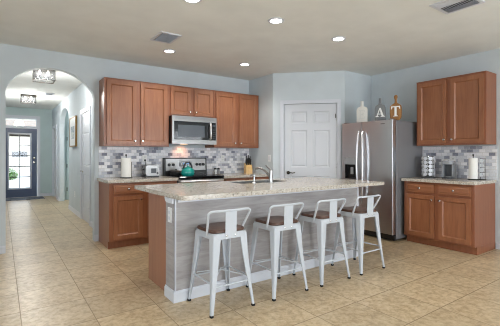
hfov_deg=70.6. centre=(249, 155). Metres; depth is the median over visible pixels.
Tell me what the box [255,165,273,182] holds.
kitchen faucet
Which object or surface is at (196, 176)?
cooktop
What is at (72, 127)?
print
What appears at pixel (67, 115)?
wall
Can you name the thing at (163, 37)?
ceiling vent
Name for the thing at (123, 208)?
base cabinet
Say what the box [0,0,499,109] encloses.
ceiling
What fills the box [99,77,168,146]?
upper cabinet
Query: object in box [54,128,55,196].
door
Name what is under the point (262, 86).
wall
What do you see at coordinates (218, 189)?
island countertop
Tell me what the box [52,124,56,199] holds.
door frame
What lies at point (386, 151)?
refrigerator
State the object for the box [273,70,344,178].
wall
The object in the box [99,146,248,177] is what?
tile backsplash
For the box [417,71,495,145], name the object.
upper cabinet
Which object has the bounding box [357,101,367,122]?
letter board
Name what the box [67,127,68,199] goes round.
door
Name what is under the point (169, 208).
outlet plate
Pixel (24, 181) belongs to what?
ground
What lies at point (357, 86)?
wall
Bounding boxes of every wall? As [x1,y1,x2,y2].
[0,43,248,245]
[6,107,51,192]
[52,83,92,221]
[64,111,68,199]
[249,73,272,173]
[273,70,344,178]
[345,71,370,122]
[371,48,499,248]
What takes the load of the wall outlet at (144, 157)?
attached to the tile backsplash at (109, 157)
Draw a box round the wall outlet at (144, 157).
[142,155,146,164]
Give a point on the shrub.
(12, 173)
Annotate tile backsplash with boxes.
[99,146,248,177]
[422,146,496,179]
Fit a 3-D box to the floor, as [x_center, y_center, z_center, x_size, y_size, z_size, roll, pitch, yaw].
[-1.522,1.299,4.372,8.450,0.120,16.200,0,0,-35]
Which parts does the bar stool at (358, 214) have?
leg, leg, seat, seat frame, leg, frame, leg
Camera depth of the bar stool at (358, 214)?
3.83 m
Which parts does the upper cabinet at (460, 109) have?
door, door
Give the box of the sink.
[232,180,282,183]
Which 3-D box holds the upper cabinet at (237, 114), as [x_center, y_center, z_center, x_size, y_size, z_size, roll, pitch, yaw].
[-0.296,-0.608,6.222,0.927,0.947,0.361,0,0,-35]
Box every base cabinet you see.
[99,181,176,248]
[223,177,268,180]
[404,181,494,254]
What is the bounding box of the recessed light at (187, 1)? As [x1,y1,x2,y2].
[183,0,201,3]
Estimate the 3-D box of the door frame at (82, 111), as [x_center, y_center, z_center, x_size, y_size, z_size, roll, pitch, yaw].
[-3.065,0.180,6.557,0.022,2.113,0.920,0,0,-35]
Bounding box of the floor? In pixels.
[0,196,499,325]
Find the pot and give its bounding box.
[170,169,180,175]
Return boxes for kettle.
[181,161,194,175]
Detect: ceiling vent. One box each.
[150,31,181,43]
[429,0,484,13]
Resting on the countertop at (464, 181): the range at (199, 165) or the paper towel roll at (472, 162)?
the paper towel roll at (472, 162)
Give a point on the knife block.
(247, 168)
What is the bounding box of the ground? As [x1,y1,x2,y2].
[9,174,29,187]
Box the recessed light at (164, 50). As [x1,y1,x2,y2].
[163,49,175,52]
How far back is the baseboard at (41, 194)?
10.77 m
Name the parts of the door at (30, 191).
glass frame, blind rail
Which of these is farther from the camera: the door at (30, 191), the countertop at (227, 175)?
the door at (30, 191)
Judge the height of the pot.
0.101 m
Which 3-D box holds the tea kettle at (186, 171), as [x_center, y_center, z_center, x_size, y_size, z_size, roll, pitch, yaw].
[-0.956,0.201,5.426,0.208,0.221,0.210,0,0,-5]
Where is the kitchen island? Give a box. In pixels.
[149,187,358,302]
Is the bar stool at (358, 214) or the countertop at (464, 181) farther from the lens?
the countertop at (464, 181)
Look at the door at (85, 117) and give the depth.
6.64 m
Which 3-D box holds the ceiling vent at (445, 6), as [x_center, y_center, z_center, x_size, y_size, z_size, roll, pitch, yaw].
[1.919,-1.401,3.274,0.340,0.018,0.340,0,0,-35]
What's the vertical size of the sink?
0.210 m
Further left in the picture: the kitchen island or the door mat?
the door mat
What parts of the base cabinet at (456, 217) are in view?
drawer, door, drawer, door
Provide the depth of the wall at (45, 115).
10.76 m
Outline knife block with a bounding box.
[244,163,252,173]
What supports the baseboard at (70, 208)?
attached to the wall at (80, 98)
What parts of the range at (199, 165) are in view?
control panel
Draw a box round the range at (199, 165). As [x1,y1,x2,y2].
[163,158,223,182]
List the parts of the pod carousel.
wire frame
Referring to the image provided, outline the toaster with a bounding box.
[142,165,158,176]
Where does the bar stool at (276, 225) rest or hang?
on the floor
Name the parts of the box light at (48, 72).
ceiling plate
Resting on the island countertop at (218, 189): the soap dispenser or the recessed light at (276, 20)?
the soap dispenser
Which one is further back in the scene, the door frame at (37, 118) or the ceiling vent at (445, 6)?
the door frame at (37, 118)
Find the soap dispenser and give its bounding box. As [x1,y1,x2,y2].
[250,174,255,183]
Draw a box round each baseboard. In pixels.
[0,235,98,253]
[40,193,51,195]
[57,196,92,227]
[496,242,499,249]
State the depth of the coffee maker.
4.98 m
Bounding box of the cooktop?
[163,174,223,179]
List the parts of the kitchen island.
corner trim, baseboard, counter moulding, corner trim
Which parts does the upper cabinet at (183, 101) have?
door, door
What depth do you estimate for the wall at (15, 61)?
5.08 m
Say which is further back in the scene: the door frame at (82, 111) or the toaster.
the door frame at (82, 111)
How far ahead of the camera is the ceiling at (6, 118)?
12.38 m
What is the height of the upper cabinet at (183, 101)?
0.470 m
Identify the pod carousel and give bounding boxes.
[421,155,435,177]
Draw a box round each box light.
[20,94,35,103]
[33,69,54,83]
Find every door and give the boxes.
[6,128,36,197]
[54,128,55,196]
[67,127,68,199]
[80,111,88,222]
[284,103,336,177]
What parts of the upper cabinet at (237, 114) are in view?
door, door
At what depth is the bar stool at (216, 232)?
2.88 m
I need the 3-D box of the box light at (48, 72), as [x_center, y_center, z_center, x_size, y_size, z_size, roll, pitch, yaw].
[-3.371,-1.310,5.772,0.300,0.199,0.300,0,0,-35]
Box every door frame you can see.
[6,115,39,195]
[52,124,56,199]
[80,105,90,225]
[280,99,340,178]
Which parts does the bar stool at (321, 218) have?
leg, seat, seat frame, leg, frame, foot rail, leg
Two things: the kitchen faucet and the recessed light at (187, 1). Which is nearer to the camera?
the recessed light at (187, 1)
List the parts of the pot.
pot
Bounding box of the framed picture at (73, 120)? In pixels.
[69,115,76,146]
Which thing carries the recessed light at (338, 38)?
in the ceiling at (382, 36)
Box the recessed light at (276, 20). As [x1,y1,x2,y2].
[268,17,283,23]
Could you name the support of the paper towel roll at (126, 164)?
on the countertop at (140, 178)
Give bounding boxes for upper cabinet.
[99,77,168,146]
[169,85,213,117]
[205,90,258,147]
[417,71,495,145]
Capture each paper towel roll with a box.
[120,154,131,177]
[468,154,478,179]
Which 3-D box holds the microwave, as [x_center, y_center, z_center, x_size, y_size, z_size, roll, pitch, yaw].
[-0.959,-0.392,5.683,0.770,0.430,0.469,0,0,-35]
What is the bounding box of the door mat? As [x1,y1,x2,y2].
[6,196,44,200]
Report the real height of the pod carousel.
0.336 m
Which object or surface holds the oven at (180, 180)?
in the range at (199, 165)
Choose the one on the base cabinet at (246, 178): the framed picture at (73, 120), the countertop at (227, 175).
the countertop at (227, 175)
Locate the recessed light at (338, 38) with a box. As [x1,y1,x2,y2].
[331,36,345,40]
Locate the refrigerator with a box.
[342,119,421,240]
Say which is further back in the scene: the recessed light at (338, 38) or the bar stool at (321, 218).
the recessed light at (338, 38)
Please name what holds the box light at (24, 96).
attached to the ceiling at (382, 36)
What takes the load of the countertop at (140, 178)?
on the base cabinet at (123, 208)
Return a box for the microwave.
[169,115,216,144]
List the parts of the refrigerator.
freezer door, handle, handle, fridge door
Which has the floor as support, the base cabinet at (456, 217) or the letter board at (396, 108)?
the base cabinet at (456, 217)
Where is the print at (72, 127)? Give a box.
[71,126,73,138]
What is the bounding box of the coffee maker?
[441,161,456,178]
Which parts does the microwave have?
door glass, door panel, handle, control panel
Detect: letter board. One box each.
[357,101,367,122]
[375,98,385,120]
[390,95,401,119]
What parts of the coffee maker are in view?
bay panel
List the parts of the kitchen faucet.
spout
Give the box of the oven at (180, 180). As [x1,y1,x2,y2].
[178,178,223,182]
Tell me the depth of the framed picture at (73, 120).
7.52 m
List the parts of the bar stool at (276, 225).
leg, foot rail, leg, seat, seat frame, leg, frame, foot rail, foot rail, leg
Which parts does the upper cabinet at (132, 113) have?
door, door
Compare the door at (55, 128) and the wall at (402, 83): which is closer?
the wall at (402, 83)
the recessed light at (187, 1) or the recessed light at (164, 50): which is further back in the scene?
the recessed light at (164, 50)
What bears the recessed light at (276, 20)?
in the ceiling at (382, 36)
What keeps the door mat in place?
on the floor
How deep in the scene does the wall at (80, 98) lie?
7.79 m
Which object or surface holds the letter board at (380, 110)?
on the refrigerator
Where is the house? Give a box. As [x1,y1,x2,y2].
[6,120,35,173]
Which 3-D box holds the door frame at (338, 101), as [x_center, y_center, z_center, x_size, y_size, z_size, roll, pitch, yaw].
[1.013,0.150,5.939,1.006,2.173,0.022,0,0,10]
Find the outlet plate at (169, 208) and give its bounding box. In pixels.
[168,207,171,222]
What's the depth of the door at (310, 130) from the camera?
5.96 m
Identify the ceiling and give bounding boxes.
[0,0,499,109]
[6,118,35,120]
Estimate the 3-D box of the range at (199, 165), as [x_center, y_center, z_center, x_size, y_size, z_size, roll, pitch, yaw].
[-0.887,0.614,5.574,0.762,1.150,0.696,0,0,-35]
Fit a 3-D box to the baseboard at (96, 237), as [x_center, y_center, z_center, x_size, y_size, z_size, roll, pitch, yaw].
[-3.804,1.191,3.963,3.948,0.094,0.014,0,0,-35]
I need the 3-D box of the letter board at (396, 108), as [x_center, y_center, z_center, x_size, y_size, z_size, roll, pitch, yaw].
[2.138,-0.703,5.174,0.168,0.372,0.027,0,0,41]
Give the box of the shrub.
[9,168,18,179]
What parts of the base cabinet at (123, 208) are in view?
drawer, door, door, drawer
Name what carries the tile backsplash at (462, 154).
attached to the wall at (402, 83)
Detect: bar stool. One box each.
[187,207,254,318]
[246,202,308,300]
[292,198,350,286]
[331,194,384,275]
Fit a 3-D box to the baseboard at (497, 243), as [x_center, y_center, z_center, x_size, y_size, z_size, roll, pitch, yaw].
[4.825,1.191,2.447,0.014,0.094,5.440,0,0,-35]
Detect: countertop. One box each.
[97,176,177,182]
[135,177,383,200]
[215,173,267,177]
[401,177,496,184]
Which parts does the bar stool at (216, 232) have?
leg, foot rail, foot rail, leg, seat, seat frame, leg, frame, foot rail, foot rail, leg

